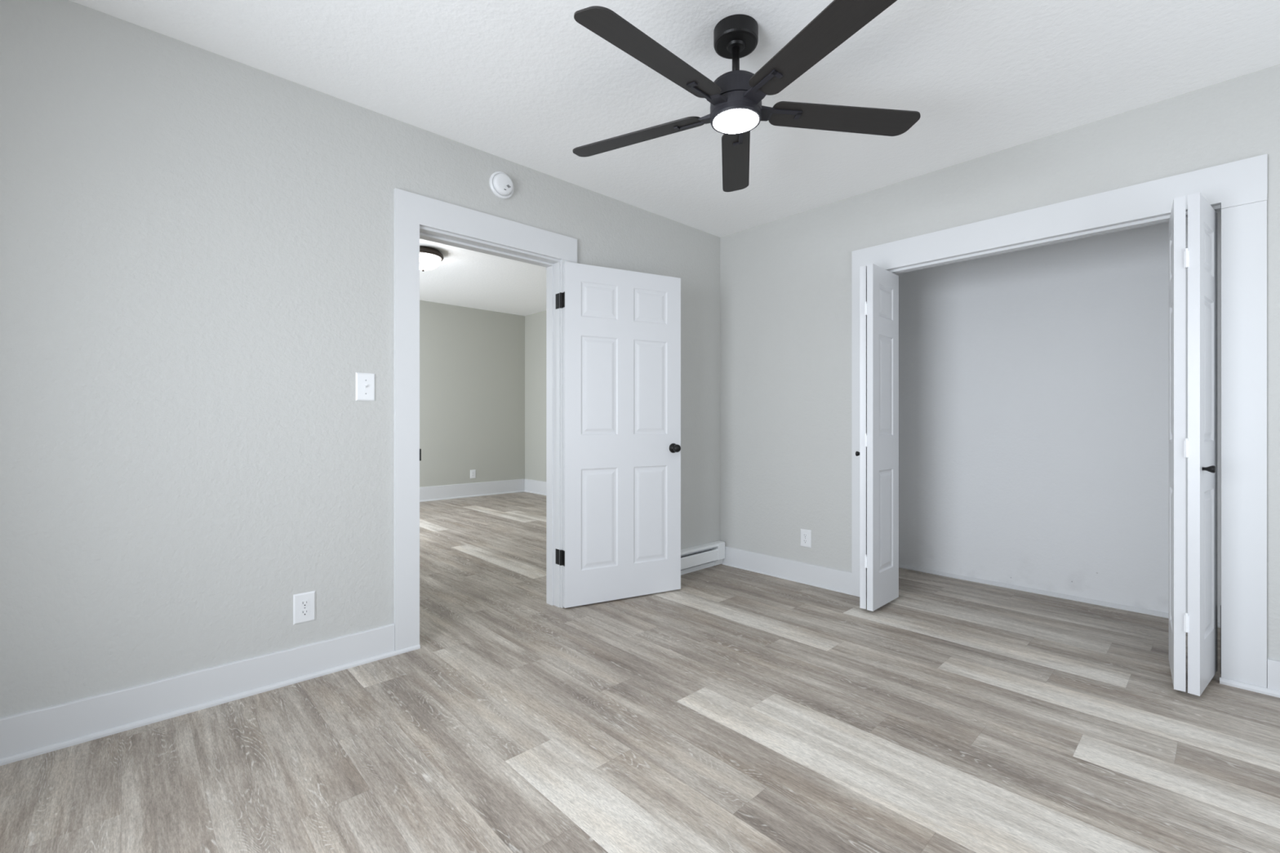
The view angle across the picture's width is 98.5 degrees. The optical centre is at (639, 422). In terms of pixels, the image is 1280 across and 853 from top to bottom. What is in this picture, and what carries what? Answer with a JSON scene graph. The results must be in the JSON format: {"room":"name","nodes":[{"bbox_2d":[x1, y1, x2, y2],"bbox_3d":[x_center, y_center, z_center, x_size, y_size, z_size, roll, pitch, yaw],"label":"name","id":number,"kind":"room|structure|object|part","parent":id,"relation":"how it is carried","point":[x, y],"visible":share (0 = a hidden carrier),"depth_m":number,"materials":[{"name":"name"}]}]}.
{"room":"empty bedroom","nodes":[
{"label":"empty bedroom","id":0,"kind":"room"},
{"bbox_2d":[0,0,719,717],"bbox_3d":[-1.117,-0.172,2.728,4.650,2.524,0.125,0,0,-43],"label":"wall","id":1,"kind":"structure","parent":0,"point":[197,243],"depth_m":2.11,"materials":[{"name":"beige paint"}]},
{"bbox_2d":[0,623,420,765],"bbox_3d":[-1.860,1.018,1.927,2.169,0.144,0.028,0,0,-43],"label":"baseboard","id":2,"kind":"structure","parent":1,"relation":"attached to","point":[38,731],"depth_m":2.06,"materials":[{"name":"white paint"}]},
{"bbox_2d":[293,591,315,625],"bbox_3d":[-1.427,0.789,2.346,0.083,0.127,0.008,0,0,-43],"label":"wall outlet","id":3,"kind":"object","parent":1,"relation":"attached to","point":[304,603],"visible":1,"depth_m":2.34,"materials":[{"name":"white plastic"}]},
{"bbox_2d":[300,608,309,616],"bbox_3d":[-1.426,0.808,2.345,0.034,0.027,0.003,0,0,-43],"label":"receptacle","id":4,"kind":"object","parent":3,"relation":"attached to","point":[304,612],"depth_m":2.34,"materials":[{"name":"white plastic"}]},
{"bbox_2d":[300,600,309,607],"bbox_3d":[-1.426,0.769,2.345,0.034,0.027,0.003,0,0,-43],"label":"receptacle","id":5,"kind":"object","parent":3,"relation":"attached to","point":[304,603],"depth_m":2.34,"materials":[{"name":"white plastic"}]},
{"bbox_2d":[355,372,375,401],"bbox_3d":[-1.247,-0.162,2.509,0.083,0.127,0.017,0,0,-43],"label":"light switch","id":6,"kind":"object","parent":1,"relation":"attached to","point":[365,382],"visible":1,"depth_m":2.51,"materials":[{"name":"white plastic"}]},
{"bbox_2d":[393,187,577,650],"bbox_3d":[-0.818,-0.005,3.007,1.057,2.190,0.168,0,0,-43],"label":"door frame","id":7,"kind":"structure","parent":1,"relation":"attached to","point":[415,216],"depth_m":2.66,"materials":[{"name":"white paint"}]},
{"bbox_3d":[-1.113,0.066,2.632,0.114,2.048,0.020,0,0,-43],"label":"casing","id":8,"kind":"part","parent":7,"relation":"part of","materials":[{"name":"white paint"}]},
{"bbox_3d":[-0.769,-1.029,2.955,1.057,0.142,0.020,0,0,-43],"label":"head casing","id":9,"kind":"part","parent":7,"relation":"part of","materials":[{"name":"white paint"}]},
{"bbox_3d":[-0.488,-0.717,3.257,0.002,0.089,0.036,0,0,-43],"label":"hinge plate","id":10,"kind":"part","parent":7,"relation":"part of","materials":[{"name":"black metal"}]},
{"bbox_3d":[-0.488,0.793,3.257,0.002,0.089,0.036,0,0,-43],"label":"hinge plate","id":11,"kind":"part","parent":7,"relation":"part of","materials":[{"name":"black metal"}]},
{"bbox_3d":[-0.424,0.066,3.279,0.109,2.048,0.020,0,0,-43],"label":"casing","id":12,"kind":"part","parent":7,"relation":"part of","materials":[{"name":"white paint"}]},
{"bbox_2d":[488,171,514,199],"bbox_3d":[-0.736,-1.283,2.970,0.142,0.142,0.044,0,0,-43],"label":"smoke detector","id":13,"kind":"object","parent":1,"relation":"attached to","point":[500,184],"visible":1,"depth_m":2.95,"materials":[{"name":"white plastic"}]},
{"bbox_2d":[559,261,680,608],"bbox_3d":[-0.102,0.072,3.402,0.812,2.016,0.165,0,0,-28],"label":"door","id":14,"kind":"structure","parent":1,"relation":"in","point":[622,328],"depth_m":3.38,"materials":[{"name":"white paint"}]},
{"bbox_3d":[0.229,0.165,3.520,0.062,0.062,0.065,0,0,-28],"label":"knob","id":15,"kind":"part","parent":14,"relation":"part of","materials":[{"name":"black metal"}]},
{"bbox_2d":[680,540,724,574],"bbox_3d":[0.145,1.001,3.782,1.332,0.178,0.064,0,0,-43],"label":"baseboard heater","id":16,"kind":"object","parent":1,"relation":"attached to","point":[700,557],"visible":0.38,"depth_m":4.06,"materials":[{"name":"metal"}]},
{"bbox_3d":[0.124,1.002,3.804,1.332,0.176,0.004,0,0,-43],"label":"panel","id":17,"kind":"part","parent":16,"relation":"part of","materials":[{"name":"metal"}]},
{"bbox_3d":[0.130,0.996,3.736,1.247,0.080,0.011,0,0,-43],"label":"panel","id":18,"kind":"part","parent":16,"relation":"part of","materials":[{"name":"metal"}]},
{"bbox_2d":[419,300,524,487],"bbox_3d":[-3.314,-0.295,7.389,4.180,2.770,0.130,0,0,-43],"label":"wall","id":19,"kind":"structure","parent":0,"point":[472,361],"depth_m":8.06,"materials":[{"name":"paint"}]},
{"bbox_2d":[419,479,524,502],"bbox_3d":[-3.256,0.989,7.335,3.930,0.202,0.028,0,0,-43],"label":"baseboard","id":20,"kind":"structure","parent":19,"relation":"attached to","point":[495,487],"depth_m":8.06,"materials":[{"name":"white paint"}]},
{"bbox_3d":[-3.251,1.080,7.330,3.930,0.020,0.014,0,0,-43],"label":"shoe moulding","id":21,"kind":"part","parent":20,"relation":"part of","materials":[{"name":"white paint"}]},
{"bbox_2d":[470,469,475,478],"bbox_3d":[-2.454,0.759,8.101,0.086,0.127,0.008,0,0,-43],"label":"wall outlet","id":22,"kind":"object","parent":19,"relation":"attached to","point":[473,473],"visible":1,"depth_m":8.10,"materials":[{"name":"white plastic"}]},
{"bbox_2d":[419,238,546,315],"bbox_3d":[-1.638,-1.730,5.602,4.180,0.100,5.030,0,0,-43],"label":"ceiling","id":23,"kind":"structure","parent":0,"point":[464,277],"depth_m":6.63,"materials":[{"name":"paint"}]},
{"bbox_2d":[419,245,444,271],"bbox_3d":[-2.124,-1.579,5.399,0.380,0.202,0.380,0,0,-43],"label":"dome ceiling light","id":24,"kind":"object","parent":23,"relation":"attached to","point":[430,258],"visible":0.64,"depth_m":5.31,"materials":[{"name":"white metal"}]},
{"bbox_3d":[-2.124,-1.564,5.399,0.326,0.128,0.326,0,0,-43],"label":"lamp shade","id":25,"kind":"part","parent":24,"relation":"part of","materials":[{"name":"white glass"}]},
{"bbox_2d":[524,310,546,481],"bbox_3d":[-0.105,-0.295,6.949,0.100,2.770,4.900,0,0,-43],"label":"wall","id":26,"kind":"structure","parent":0,"point":[535,323],"depth_m":8.49,"materials":[{"name":"paint"}]},
{"bbox_2d":[524,479,546,495],"bbox_3d":[-0.220,0.989,6.979,0.028,0.202,4.700,0,0,-43],"label":"baseboard","id":27,"kind":"structure","parent":26,"relation":"attached to","point":[535,486],"depth_m":8.46,"materials":[{"name":"white paint"}]},
{"bbox_3d":[-0.225,1.080,6.974,0.014,0.020,4.700,0,0,-43],"label":"shoe moulding","id":28,"kind":"part","parent":27,"relation":"part of","materials":[{"name":"white paint"}]},
{"bbox_2d":[0,492,1279,852],"bbox_3d":[-0.703,1.115,3.545,5.630,0.050,9.250,0,0,-43],"label":"floor","id":29,"kind":"structure","parent":0,"point":[731,709],"depth_m":1.87,"materials":[{"name":"grey laminate"}]},
{"bbox_2d":[69,0,1279,237],"bbox_3d":[0.382,-1.484,1.221,4.775,0.100,4.375,0,0,-43],"label":"ceiling","id":30,"kind":"structure","parent":0,"point":[523,82],"depth_m":2.26,"materials":[{"name":"paint"}]},
{"bbox_2d":[572,0,920,191],"bbox_3d":[0.306,-1.264,1.977,1.300,0.340,1.358,0,0,-43],"label":"ceiling fan","id":31,"kind":"object","parent":30,"relation":"hanging from","point":[735,98],"visible":1,"depth_m":1.94,"materials":[{"name":"black metal"}]},
{"bbox_3d":[-0.021,-1.142,2.212,0.576,0.006,0.127,0,12,28],"label":"blade","id":32,"kind":"part","parent":31,"relation":"part of","materials":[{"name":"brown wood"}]},
{"bbox_3d":[0.049,-1.142,1.723,0.576,0.006,0.127,0,12,-44],"label":"blade","id":33,"kind":"part","parent":31,"relation":"part of","materials":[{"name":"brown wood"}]},
{"bbox_3d":[0.422,-1.142,2.429,0.127,0.006,0.576,-12,-2,10],"label":"blade","id":34,"kind":"part","parent":31,"relation":"part of","materials":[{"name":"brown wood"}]},
{"bbox_3d":[0.535,-1.142,1.639,0.127,0.006,0.576,13,-6,-26],"label":"blade","id":35,"kind":"part","parent":31,"relation":"part of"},
{"bbox_3d":[0.766,-1.142,2.075,0.576,0.006,0.127,0,-12,-8],"label":"blade","id":36,"kind":"part","parent":31,"relation":"part of","materials":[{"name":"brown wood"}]},
{"bbox_2d":[720,64,1279,660],"bbox_3d":[2.121,-0.172,2.765,0.125,2.524,4.250,0,0,-43],"label":"wall","id":37,"kind":"structure","parent":0,"point":[785,283],"depth_m":3.54,"materials":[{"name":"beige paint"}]},
{"bbox_2d":[721,546,852,595],"bbox_3d":[0.986,1.021,3.868,0.022,0.139,1.049,0,0,-43],"label":"baseboard","id":38,"kind":"structure","parent":37,"relation":"attached to","point":[824,577],"depth_m":3.81,"materials":[{"name":"white paint"}]},
{"bbox_3d":[0.981,1.085,3.863,0.008,0.010,1.049,0,0,-43],"label":"shoe moulding","id":39,"kind":"part","parent":38,"relation":"part of","materials":[{"name":"white paint"}]},
{"bbox_2d":[800,528,811,547],"bbox_3d":[1.122,0.785,3.734,0.008,0.119,0.080,0,0,-43],"label":"wall outlet","id":40,"kind":"object","parent":37,"relation":"attached to","point":[806,535],"visible":1,"depth_m":3.73,"materials":[{"name":"white plastic"}]},
{"bbox_2d":[855,263,898,611],"bbox_3d":[1.403,0.085,3.291,0.385,1.966,0.136,0,0,-43],"label":"door","id":41,"kind":"structure","parent":37,"relation":"in","point":[878,454],"depth_m":3.17,"materials":[{"name":"white paint"}]},
{"bbox_2d":[851,154,1266,688],"bbox_3d":[1.984,0.005,2.899,0.150,2.170,1.732,0,0,-43],"label":"trim","id":42,"kind":"structure","parent":37,"relation":"attached to","point":[1237,189],"depth_m":2.29,"materials":[{"name":"white paint"}]},
{"bbox_3d":[1.381,0.084,3.447,0.021,2.012,0.107,0,0,-43],"label":"casing","id":43,"kind":"part","parent":42,"relation":"part of","materials":[{"name":"white paint"}]},
{"bbox_3d":[1.937,-0.988,2.855,0.021,0.184,1.732,0,0,-43],"label":"head casing","id":44,"kind":"part","parent":42,"relation":"part of","materials":[{"name":"white paint"}]},
{"bbox_3d":[2.490,0.930,2.364,0.055,0.280,0.002,0,0,-43],"label":"pivot plate","id":45,"kind":"part","parent":42,"relation":"part of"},
{"bbox_3d":[2.486,0.098,2.270,0.020,1.985,0.127,0,0,-43],"label":"casing","id":46,"kind":"part","parent":42,"relation":"part of","materials":[{"name":"white paint"}]},
{"bbox_2d":[1168,192,1217,696],"bbox_3d":[2.298,0.085,2.301,0.381,1.966,0.152,0,0,-43],"label":"door","id":47,"kind":"structure","parent":37,"relation":"in","point":[1200,257],"depth_m":2.20,"materials":[{"name":"white paint"}]},
{"bbox_3d":[2.232,0.183,2.162,0.029,0.029,0.038,0,0,-43],"label":"knob","id":48,"kind":"part","parent":47,"relation":"part of","materials":[{"name":"black metal"}]},
{"bbox_2d":[1219,657,1279,697],"bbox_3d":[2.923,1.020,1.791,0.037,0.139,1.432,0,0,-43],"label":"baseboard","id":49,"kind":"structure","parent":37,"relation":"attached to","point":[1273,689],"depth_m":2.21,"materials":[{"name":"white paint"}]},
{"bbox_3d":[2.915,1.079,1.784,0.016,0.022,1.432,0,0,-43],"label":"shoe moulding","id":50,"kind":"part","parent":49,"relation":"part of","materials":[{"name":"white paint"}]},
{"bbox_2d":[896,211,1221,622],"bbox_3d":[2.706,-0.110,3.417,0.100,2.400,2.500,0,0,-43],"label":"wall","id":51,"kind":"structure","parent":0,"point":[1033,383],"depth_m":3.48,"materials":[{"name":"paint"}]},
{"bbox_2d":[898,564,1220,627],"bbox_3d":[2.663,1.078,3.376,0.018,0.024,2.300,0,0,-43],"label":"trim","id":52,"kind":"structure","parent":51,"relation":"attached to","point":[1129,608],"depth_m":3.48,"materials":[{"name":"white paint"}]}
]}

